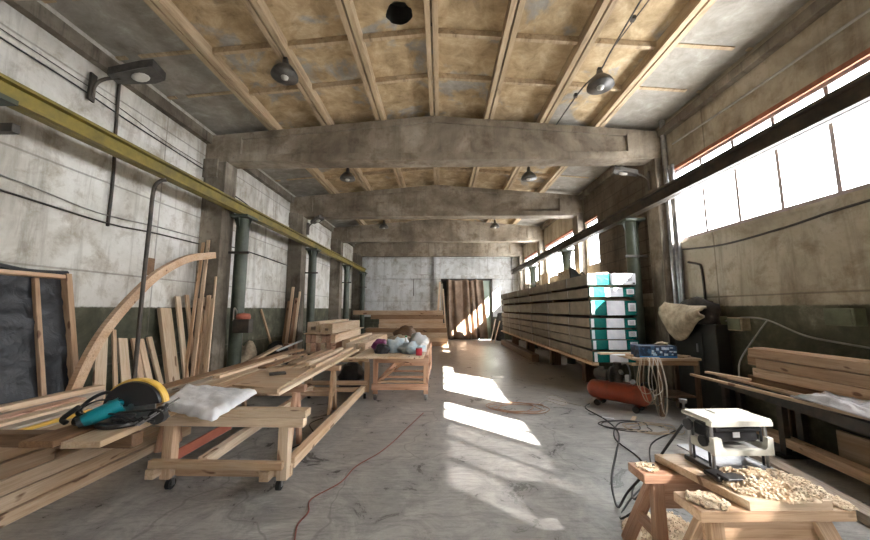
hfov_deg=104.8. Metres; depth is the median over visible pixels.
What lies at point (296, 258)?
column
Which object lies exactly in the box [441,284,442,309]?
leaning board
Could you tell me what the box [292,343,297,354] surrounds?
board
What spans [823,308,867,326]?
electrical box
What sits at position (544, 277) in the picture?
board
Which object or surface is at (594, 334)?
pack
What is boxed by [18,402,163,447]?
board
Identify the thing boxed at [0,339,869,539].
floor
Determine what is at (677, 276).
pipe riser
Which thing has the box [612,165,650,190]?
floodlight
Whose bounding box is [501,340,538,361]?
beam
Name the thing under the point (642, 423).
coil
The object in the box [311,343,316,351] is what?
board
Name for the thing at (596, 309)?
pack
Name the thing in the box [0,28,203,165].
cable
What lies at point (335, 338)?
board
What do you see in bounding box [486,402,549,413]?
coil
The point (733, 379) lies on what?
wood strip
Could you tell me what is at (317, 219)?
lamp
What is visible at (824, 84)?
window
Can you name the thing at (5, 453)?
plank
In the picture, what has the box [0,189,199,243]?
conduit
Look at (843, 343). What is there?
cable
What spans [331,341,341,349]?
board
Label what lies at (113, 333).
leaning board
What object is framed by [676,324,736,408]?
cabinet
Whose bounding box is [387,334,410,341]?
cloth bundle
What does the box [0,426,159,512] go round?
plank
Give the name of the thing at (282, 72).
pendant lamp
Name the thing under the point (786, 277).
wall
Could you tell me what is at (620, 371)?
pressure gauge
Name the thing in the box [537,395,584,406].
air hose
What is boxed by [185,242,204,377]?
leaning board
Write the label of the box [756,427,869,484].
plank
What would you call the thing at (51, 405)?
plank
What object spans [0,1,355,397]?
wall
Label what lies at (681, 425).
cable
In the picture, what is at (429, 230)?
beam
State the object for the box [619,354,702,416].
work table
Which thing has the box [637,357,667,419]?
hoses
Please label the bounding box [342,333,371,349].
beam
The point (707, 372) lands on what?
wood strip
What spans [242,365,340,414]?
trestle
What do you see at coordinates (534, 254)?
window
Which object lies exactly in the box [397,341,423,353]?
plastic bag
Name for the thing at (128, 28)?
ceiling
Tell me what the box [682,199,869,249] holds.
conduit
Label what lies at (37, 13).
trim
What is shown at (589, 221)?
window
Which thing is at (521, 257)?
column
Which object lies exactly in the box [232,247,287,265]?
conduit
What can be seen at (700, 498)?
wood shavings
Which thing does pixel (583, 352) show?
pack
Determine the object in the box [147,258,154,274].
wall plate
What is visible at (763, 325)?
cable
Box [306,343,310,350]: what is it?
board
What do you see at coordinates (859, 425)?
bench
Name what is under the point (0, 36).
cable
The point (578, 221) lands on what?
column
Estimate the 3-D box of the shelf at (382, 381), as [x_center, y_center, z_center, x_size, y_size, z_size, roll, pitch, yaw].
[-0.680,2.183,6.555,1.000,0.030,0.090,0,-7,1]
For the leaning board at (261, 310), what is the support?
on the floor
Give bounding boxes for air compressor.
[587,362,651,413]
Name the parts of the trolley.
leg, rail, rail, rail, rail, leg, rail, rail, leg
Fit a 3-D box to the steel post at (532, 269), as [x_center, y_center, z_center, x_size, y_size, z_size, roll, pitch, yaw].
[4.483,1.702,15.228,0.480,3.780,0.420,0,-7,1]
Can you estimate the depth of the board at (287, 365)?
5.43 m
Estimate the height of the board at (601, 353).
0.030 m
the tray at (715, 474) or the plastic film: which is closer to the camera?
the tray at (715, 474)
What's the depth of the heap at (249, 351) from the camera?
7.54 m
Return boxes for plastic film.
[793,391,869,418]
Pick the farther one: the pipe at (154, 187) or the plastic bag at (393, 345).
the plastic bag at (393, 345)
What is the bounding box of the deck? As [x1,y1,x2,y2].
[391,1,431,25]
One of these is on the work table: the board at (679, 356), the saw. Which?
the board at (679, 356)
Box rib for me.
[65,252,215,390]
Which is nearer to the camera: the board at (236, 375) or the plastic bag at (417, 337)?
the board at (236, 375)
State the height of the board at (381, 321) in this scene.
0.205 m
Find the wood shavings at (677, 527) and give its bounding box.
[621,511,689,539]
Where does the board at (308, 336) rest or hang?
on the board at (308, 345)
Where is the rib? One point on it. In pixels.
(79, 376)
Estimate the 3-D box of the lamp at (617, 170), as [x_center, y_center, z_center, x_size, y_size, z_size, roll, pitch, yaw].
[4.122,-2.138,7.256,0.450,0.225,0.270,-2,-7,15]
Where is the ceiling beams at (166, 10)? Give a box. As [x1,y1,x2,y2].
[42,0,752,224]
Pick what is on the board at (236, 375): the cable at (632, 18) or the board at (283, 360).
the board at (283, 360)
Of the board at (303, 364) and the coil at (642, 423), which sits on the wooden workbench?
the board at (303, 364)
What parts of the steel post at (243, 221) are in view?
head plate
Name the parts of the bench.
post, post, wood strip, post, foot plate, post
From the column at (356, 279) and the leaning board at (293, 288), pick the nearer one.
the leaning board at (293, 288)
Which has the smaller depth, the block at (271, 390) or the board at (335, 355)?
the block at (271, 390)
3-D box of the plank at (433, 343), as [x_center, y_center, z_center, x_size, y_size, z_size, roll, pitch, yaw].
[-1.356,3.545,16.226,3.900,0.205,0.700,0,-7,1]
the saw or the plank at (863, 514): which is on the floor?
the plank at (863, 514)
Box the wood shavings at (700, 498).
[684,490,730,510]
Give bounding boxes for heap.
[241,340,256,362]
[265,341,288,364]
[495,313,504,340]
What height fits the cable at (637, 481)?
0.639 m
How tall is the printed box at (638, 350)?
0.200 m
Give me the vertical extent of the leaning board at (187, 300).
2.009 m
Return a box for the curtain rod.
[442,279,488,279]
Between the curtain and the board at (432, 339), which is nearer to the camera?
the board at (432, 339)
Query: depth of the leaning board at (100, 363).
4.70 m
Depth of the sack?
5.87 m
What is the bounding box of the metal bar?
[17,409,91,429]
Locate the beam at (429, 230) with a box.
[331,219,543,242]
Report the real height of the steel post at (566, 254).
3.780 m
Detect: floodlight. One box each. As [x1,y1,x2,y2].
[86,59,165,102]
[306,215,324,234]
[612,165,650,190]
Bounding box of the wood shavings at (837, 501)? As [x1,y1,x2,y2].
[826,493,858,510]
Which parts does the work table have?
leg, leg, leg, leg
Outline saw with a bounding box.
[59,378,179,429]
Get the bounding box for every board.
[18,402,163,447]
[60,403,176,448]
[92,338,107,401]
[111,329,117,387]
[117,338,130,382]
[130,338,143,377]
[140,339,152,378]
[146,337,163,383]
[157,308,179,382]
[162,349,303,388]
[166,355,292,393]
[169,359,290,397]
[174,296,188,378]
[184,295,193,361]
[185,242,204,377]
[190,240,210,376]
[191,297,205,374]
[198,295,211,373]
[203,298,212,372]
[206,276,216,371]
[213,355,287,378]
[215,370,264,387]
[228,356,318,388]
[242,352,337,388]
[248,345,281,360]
[254,350,349,395]
[258,353,305,368]
[260,309,271,343]
[267,349,358,395]
[282,301,289,343]
[285,287,294,342]
[288,349,332,364]
[289,298,297,342]
[292,292,300,342]
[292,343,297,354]
[304,327,363,333]
[305,347,342,365]
[306,334,311,342]
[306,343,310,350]
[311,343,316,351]
[311,347,352,367]
[312,334,316,342]
[316,334,321,342]
[316,343,320,350]
[320,343,326,350]
[321,334,326,342]
[326,334,331,342]
[331,329,360,342]
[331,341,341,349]
[353,310,442,314]
[366,327,446,332]
[371,315,443,318]
[372,333,446,336]
[379,319,442,323]
[379,323,444,327]
[387,336,447,341]
[437,282,440,309]
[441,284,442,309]
[443,289,445,327]
[541,272,549,284]
[557,269,569,280]
[598,352,630,354]
[655,454,832,510]
[677,355,690,357]
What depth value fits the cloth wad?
5.69 m
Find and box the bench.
[716,375,869,458]
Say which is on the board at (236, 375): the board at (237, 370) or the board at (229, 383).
the board at (237, 370)
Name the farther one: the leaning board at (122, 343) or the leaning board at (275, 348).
the leaning board at (275, 348)
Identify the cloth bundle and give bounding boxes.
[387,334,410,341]
[393,325,416,336]
[680,296,720,324]
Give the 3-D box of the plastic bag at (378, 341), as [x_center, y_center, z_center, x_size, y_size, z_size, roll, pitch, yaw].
[-1.172,1.579,7.093,0.336,0.249,0.400,0,-7,1]
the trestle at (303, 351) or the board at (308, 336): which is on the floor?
the trestle at (303, 351)
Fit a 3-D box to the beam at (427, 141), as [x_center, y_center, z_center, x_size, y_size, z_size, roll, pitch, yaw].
[-0.052,-2.783,7.273,9.662,0.990,0.390,0,-7,1]
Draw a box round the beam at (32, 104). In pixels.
[0,72,366,271]
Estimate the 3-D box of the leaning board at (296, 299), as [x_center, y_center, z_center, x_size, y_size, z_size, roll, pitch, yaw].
[-4.414,1.898,10.338,0.102,2.090,0.561,0,-7,-3]
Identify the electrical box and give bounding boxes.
[720,316,726,324]
[727,317,750,330]
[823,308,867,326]
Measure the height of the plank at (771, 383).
0.116 m
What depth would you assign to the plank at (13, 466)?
2.87 m
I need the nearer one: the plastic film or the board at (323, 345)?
the plastic film
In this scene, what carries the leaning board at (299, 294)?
on the floor
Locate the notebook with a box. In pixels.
[269,371,285,375]
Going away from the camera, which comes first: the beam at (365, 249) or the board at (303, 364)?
the board at (303, 364)
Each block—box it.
[250,387,280,393]
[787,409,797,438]
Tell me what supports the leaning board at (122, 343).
on the floor
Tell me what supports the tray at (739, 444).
on the thickness planer
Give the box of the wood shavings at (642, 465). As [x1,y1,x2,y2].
[635,461,658,471]
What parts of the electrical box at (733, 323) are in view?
box lid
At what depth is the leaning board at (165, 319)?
5.83 m
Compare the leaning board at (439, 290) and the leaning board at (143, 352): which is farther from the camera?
the leaning board at (439, 290)
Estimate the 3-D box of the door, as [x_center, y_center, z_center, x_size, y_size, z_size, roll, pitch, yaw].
[1.850,2.276,19.553,3.000,3.500,0.330,0,-7,1]
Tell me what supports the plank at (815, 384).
on the plank at (771, 383)
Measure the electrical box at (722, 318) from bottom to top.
0.260 m
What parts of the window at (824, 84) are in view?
sill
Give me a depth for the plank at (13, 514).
3.22 m
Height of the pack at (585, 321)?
0.230 m
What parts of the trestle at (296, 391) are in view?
leg, leg, leg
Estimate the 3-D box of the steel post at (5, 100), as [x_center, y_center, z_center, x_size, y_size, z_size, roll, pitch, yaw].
[-4.290,0.194,2.874,0.460,3.780,0.420,0,-7,1]
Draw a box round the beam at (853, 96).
[511,71,869,273]
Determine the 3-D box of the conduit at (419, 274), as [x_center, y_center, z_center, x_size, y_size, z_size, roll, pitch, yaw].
[-0.692,0.885,19.625,1.180,1.280,0.052,0,-7,1]
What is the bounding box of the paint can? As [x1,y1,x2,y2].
[416,347,421,355]
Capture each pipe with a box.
[106,84,120,225]
[132,178,166,378]
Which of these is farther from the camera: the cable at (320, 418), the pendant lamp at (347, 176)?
the pendant lamp at (347, 176)
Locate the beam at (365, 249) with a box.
[353,243,523,256]
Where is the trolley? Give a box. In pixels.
[352,338,431,399]
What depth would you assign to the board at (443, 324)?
16.07 m
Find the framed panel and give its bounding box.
[0,263,78,404]
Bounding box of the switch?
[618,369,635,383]
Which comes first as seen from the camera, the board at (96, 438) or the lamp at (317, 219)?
the board at (96, 438)
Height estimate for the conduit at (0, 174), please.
0.202 m
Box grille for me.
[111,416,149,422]
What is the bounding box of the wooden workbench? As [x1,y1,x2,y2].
[144,357,369,490]
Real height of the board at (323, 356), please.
0.050 m
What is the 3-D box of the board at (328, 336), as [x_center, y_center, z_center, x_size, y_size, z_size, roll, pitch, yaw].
[-2.627,1.860,9.621,0.110,0.200,2.650,0,-7,1]
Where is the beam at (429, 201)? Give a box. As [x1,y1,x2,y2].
[290,185,583,219]
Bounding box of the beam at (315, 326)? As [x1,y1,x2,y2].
[307,319,348,332]
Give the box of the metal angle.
[276,340,302,350]
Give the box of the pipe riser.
[659,120,685,303]
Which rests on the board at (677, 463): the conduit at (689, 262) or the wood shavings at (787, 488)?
the wood shavings at (787, 488)
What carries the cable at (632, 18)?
hanging from the ceiling
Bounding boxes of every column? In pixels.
[188,159,236,376]
[284,213,307,356]
[328,239,342,319]
[351,253,361,319]
[511,257,519,339]
[518,253,524,340]
[537,240,545,349]
[572,213,588,364]
[643,158,675,400]
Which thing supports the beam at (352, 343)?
on the trestle at (303, 351)
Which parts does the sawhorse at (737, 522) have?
leg, leg, leg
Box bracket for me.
[0,123,20,134]
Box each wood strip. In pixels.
[690,373,869,420]
[705,371,751,380]
[727,377,801,394]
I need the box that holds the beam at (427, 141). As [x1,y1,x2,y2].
[205,116,661,168]
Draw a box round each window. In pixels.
[524,251,537,285]
[545,229,573,278]
[585,214,599,268]
[674,47,869,242]
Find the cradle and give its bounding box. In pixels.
[501,330,638,381]
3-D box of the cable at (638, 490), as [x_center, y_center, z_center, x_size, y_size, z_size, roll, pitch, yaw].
[2.514,1.910,3.816,0.421,0.620,3.096,-5,-8,36]
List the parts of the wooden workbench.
leg, rail, rail, rail, leg, rail, rail, rail, leg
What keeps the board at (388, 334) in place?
on the board at (432, 339)
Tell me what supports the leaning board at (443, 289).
on the floor
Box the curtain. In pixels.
[447,279,487,338]
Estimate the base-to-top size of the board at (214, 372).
0.040 m
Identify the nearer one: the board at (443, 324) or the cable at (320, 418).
the cable at (320, 418)
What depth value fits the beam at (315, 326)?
8.46 m
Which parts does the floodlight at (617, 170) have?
bracket arm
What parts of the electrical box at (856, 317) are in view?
box lid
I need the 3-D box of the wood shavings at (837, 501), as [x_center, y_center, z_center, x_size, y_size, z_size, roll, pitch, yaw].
[2.380,1.372,2.003,0.141,0.030,0.194,0,-7,1]
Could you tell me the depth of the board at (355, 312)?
16.36 m
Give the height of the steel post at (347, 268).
3.780 m
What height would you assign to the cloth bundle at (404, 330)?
0.456 m
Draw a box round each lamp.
[107,59,165,83]
[270,57,297,85]
[310,215,324,223]
[340,168,354,181]
[379,220,387,228]
[490,219,499,228]
[521,167,536,181]
[586,67,614,94]
[612,165,638,176]
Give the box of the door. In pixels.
[441,279,493,339]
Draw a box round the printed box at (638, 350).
[630,344,677,357]
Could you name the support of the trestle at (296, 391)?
on the floor
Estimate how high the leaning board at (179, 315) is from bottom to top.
1.970 m
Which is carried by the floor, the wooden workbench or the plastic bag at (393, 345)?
the wooden workbench
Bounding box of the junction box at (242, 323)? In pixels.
[232,307,252,332]
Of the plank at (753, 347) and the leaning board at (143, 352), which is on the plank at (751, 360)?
the plank at (753, 347)
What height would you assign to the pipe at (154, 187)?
3.766 m
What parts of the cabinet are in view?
cabinet door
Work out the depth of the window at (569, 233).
13.40 m
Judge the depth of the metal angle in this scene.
8.02 m
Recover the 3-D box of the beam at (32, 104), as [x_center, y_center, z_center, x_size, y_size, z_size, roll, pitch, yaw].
[-4.220,-1.433,6.410,0.170,0.250,25.650,0,-7,1]
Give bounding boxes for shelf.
[378,380,422,382]
[651,390,695,397]
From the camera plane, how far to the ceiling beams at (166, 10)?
5.25 m
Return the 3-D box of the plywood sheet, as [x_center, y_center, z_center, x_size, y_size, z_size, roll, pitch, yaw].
[-2.158,1.442,4.513,0.628,0.020,1.445,1,-7,-4]
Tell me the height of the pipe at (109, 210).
2.471 m
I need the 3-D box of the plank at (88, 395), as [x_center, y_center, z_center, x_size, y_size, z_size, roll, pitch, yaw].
[-4.302,1.519,3.711,0.146,0.116,1.130,0,-7,1]
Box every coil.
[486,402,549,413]
[598,420,652,431]
[622,422,684,434]
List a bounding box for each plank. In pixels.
[0,385,104,412]
[0,390,103,414]
[0,397,86,420]
[0,399,94,426]
[0,402,102,429]
[0,420,71,461]
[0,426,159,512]
[0,427,190,527]
[0,430,139,496]
[0,448,55,479]
[33,418,72,429]
[432,342,446,345]
[693,421,869,526]
[747,355,755,365]
[748,348,869,374]
[748,375,821,393]
[752,368,869,399]
[753,347,869,360]
[755,358,869,388]
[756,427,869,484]
[836,430,869,467]
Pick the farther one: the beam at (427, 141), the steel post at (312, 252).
the steel post at (312, 252)
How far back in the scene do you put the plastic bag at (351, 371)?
7.10 m
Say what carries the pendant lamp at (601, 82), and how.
hanging from the cable at (632, 18)
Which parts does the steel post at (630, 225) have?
head plate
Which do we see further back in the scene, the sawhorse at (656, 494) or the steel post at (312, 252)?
the steel post at (312, 252)
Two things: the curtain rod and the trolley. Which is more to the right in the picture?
the curtain rod
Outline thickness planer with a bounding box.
[677,398,776,481]
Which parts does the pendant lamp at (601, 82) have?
lamp bulb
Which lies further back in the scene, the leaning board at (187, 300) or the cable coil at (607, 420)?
the leaning board at (187, 300)
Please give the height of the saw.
0.374 m
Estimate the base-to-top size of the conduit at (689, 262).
0.820 m
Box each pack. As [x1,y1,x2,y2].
[162,384,256,421]
[501,273,635,299]
[501,287,635,304]
[502,301,637,317]
[502,313,636,328]
[502,317,637,339]
[502,322,638,350]
[502,326,635,362]
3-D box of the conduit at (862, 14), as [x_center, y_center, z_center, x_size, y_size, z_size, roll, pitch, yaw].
[4.665,-2.770,3.965,0.035,0.120,5.401,0,-7,1]
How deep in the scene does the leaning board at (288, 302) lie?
10.43 m
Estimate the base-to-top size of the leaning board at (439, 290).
3.290 m
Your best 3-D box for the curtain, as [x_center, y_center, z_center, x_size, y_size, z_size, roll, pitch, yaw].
[1.847,2.223,19.184,2.348,3.402,0.281,0,-7,1]
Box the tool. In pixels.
[569,267,584,277]
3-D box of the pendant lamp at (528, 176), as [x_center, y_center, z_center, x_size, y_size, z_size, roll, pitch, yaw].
[2.450,-2.628,8.771,0.400,0.610,0.400,0,-7,1]
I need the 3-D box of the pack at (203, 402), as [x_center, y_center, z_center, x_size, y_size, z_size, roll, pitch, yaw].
[-2.386,1.280,3.356,1.398,0.069,0.876,-2,-7,15]
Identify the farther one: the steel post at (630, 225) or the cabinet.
the steel post at (630, 225)
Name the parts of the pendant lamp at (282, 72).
lamp bulb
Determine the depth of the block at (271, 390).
3.67 m
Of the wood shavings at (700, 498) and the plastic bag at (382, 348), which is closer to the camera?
the wood shavings at (700, 498)
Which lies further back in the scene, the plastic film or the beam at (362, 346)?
the beam at (362, 346)
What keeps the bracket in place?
attached to the steel post at (5, 100)
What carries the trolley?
on the floor
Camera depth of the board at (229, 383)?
4.38 m
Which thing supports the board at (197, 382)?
on the wooden workbench
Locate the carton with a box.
[419,343,426,351]
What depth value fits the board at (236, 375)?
4.57 m
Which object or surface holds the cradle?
on the floor
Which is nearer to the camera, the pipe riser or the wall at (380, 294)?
the pipe riser
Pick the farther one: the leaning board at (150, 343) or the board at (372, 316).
the board at (372, 316)
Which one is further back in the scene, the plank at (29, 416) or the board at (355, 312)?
the board at (355, 312)
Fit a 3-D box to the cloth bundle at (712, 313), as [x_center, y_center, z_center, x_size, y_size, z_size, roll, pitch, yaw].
[4.559,0.699,5.841,0.351,0.479,0.986,0,-7,1]
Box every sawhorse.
[621,462,710,539]
[673,491,856,539]
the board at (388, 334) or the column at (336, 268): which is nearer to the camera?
the column at (336, 268)
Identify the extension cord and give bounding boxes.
[294,412,423,539]
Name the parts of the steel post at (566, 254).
head plate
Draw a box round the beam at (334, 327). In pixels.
[321,320,359,333]
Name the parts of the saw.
handle, power cord, slide rail, saw blade, steel rod, lock knob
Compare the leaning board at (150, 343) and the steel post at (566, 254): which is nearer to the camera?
the leaning board at (150, 343)
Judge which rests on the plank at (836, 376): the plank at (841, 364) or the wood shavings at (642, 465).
the plank at (841, 364)
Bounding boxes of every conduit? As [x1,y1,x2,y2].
[0,174,199,238]
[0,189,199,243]
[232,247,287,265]
[413,274,432,295]
[672,8,869,144]
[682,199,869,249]
[687,261,706,299]
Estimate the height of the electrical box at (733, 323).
0.200 m
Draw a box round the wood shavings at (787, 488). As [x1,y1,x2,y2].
[714,464,827,503]
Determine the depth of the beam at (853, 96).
4.41 m
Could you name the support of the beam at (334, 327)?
on the board at (360, 327)
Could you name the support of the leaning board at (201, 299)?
on the floor
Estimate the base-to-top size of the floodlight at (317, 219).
0.575 m
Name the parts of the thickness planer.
crank handle, knob, knob, rating plate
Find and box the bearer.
[0,430,142,448]
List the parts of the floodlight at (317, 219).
bracket arm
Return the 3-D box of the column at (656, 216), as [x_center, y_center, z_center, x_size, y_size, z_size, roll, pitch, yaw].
[4.662,0.113,6.851,0.220,4.860,0.400,0,-7,1]
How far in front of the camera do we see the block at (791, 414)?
4.24 m
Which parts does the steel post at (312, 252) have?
head plate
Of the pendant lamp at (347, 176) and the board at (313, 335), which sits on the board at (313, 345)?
the board at (313, 335)
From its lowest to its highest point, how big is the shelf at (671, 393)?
0.030 m
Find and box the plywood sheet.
[232,367,310,387]
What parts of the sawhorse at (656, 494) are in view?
leg, leg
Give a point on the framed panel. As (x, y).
(39, 348)
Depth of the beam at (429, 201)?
11.10 m
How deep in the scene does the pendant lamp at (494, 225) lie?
14.17 m
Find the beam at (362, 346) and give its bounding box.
[356,334,386,351]
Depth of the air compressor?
5.95 m
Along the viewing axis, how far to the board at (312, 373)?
4.91 m
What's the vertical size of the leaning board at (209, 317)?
1.952 m
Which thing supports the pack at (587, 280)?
on the pack at (596, 293)
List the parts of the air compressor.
motor, mounting plate, tank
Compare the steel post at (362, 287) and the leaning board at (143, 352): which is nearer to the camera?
the leaning board at (143, 352)
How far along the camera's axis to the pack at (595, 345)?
7.35 m
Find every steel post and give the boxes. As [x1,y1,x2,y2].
[0,92,18,105]
[226,214,257,366]
[305,248,320,354]
[342,265,352,318]
[358,272,367,333]
[527,266,538,348]
[558,249,575,363]
[616,218,649,389]
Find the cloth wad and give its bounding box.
[654,341,668,344]
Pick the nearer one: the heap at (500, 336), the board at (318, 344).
the board at (318, 344)
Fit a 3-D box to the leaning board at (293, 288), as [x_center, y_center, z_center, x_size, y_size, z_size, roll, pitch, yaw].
[-4.534,1.725,10.360,0.092,2.438,0.560,0,-7,-3]
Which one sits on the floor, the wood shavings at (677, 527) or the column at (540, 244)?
the wood shavings at (677, 527)
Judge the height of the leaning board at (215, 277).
2.393 m
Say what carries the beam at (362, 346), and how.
on the trestle at (303, 351)
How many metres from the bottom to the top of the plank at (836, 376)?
0.126 m
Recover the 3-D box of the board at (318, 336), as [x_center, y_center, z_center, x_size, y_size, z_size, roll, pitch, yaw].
[-2.877,1.860,9.622,0.110,0.200,2.650,0,-7,1]
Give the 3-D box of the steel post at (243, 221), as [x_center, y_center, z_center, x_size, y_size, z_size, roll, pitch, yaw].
[-4.212,0.697,7.194,0.460,3.780,0.420,0,-7,1]
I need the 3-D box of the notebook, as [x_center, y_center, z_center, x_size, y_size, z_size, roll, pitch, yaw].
[-2.185,1.437,4.655,0.210,0.022,0.150,3,-7,-27]
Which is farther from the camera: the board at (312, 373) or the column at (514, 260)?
the column at (514, 260)
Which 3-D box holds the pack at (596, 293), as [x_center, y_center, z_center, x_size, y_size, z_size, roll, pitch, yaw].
[3.752,1.085,11.980,0.932,0.270,10.240,0,-7,1]
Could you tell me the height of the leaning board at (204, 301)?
1.987 m
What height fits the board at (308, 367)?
0.040 m
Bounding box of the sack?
[658,302,706,340]
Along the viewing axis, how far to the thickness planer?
2.28 m
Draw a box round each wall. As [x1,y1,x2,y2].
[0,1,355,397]
[362,257,511,339]
[523,0,869,455]
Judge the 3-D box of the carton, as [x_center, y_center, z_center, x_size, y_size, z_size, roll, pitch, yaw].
[-0.245,1.591,6.886,0.140,0.170,0.122,1,-7,-10]
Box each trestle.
[154,384,306,452]
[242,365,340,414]
[301,350,361,367]
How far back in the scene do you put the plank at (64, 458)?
3.06 m
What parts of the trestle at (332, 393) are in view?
leg, leg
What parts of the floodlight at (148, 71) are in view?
bracket arm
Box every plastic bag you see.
[338,362,363,386]
[371,339,386,349]
[374,343,389,353]
[387,337,404,352]
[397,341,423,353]
[410,332,428,344]
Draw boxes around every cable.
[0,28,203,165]
[0,36,203,169]
[292,418,322,448]
[556,0,648,124]
[585,403,654,507]
[613,421,682,499]
[619,430,675,519]
[725,317,869,348]
[738,321,767,375]
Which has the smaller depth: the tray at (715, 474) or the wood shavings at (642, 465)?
the tray at (715, 474)
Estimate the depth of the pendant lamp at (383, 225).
14.28 m
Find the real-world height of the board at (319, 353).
0.040 m
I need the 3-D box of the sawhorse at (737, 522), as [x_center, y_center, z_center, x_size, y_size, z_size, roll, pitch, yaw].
[1.959,1.696,1.982,0.951,0.620,0.465,0,-7,-1]
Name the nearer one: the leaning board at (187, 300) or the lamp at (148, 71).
the lamp at (148, 71)
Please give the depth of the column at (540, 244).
15.04 m
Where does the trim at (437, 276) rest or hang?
attached to the wall at (380, 294)
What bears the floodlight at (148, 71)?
attached to the wall at (105, 263)
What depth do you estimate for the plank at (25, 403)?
3.66 m
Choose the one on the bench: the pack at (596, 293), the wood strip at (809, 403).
the wood strip at (809, 403)
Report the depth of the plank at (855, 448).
3.52 m
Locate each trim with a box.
[0,0,44,0]
[4,0,841,246]
[365,257,511,309]
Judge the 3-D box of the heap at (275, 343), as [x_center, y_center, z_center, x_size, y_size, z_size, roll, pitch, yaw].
[-3.957,2.281,8.490,0.629,0.969,0.669,-3,-7,27]
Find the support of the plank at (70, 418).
on the plank
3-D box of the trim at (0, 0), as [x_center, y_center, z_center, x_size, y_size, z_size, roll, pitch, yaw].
[-0.125,-3.257,3.201,9.662,0.990,0.390,0,-7,1]
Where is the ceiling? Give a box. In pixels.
[47,0,808,243]
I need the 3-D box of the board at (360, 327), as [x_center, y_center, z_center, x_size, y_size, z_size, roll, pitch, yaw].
[-2.805,1.744,9.705,0.860,0.030,2.820,0,-7,1]
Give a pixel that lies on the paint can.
(418, 349)
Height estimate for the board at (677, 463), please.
0.050 m
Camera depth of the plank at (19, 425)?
3.24 m
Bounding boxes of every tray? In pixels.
[703,469,757,481]
[722,441,757,448]
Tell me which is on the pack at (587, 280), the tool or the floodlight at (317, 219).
the tool
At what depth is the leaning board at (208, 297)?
6.39 m
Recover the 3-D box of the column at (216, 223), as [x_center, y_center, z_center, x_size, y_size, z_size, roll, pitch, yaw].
[-4.646,0.112,7.018,0.460,4.900,0.480,0,-7,1]
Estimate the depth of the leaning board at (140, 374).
5.30 m
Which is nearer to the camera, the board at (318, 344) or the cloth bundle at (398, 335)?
the cloth bundle at (398, 335)
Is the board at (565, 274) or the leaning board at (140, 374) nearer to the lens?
the leaning board at (140, 374)
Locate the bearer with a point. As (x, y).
(8, 438)
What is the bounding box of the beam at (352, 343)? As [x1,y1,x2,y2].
[346,334,378,350]
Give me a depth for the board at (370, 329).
15.95 m
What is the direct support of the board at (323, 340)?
on the board at (323, 345)

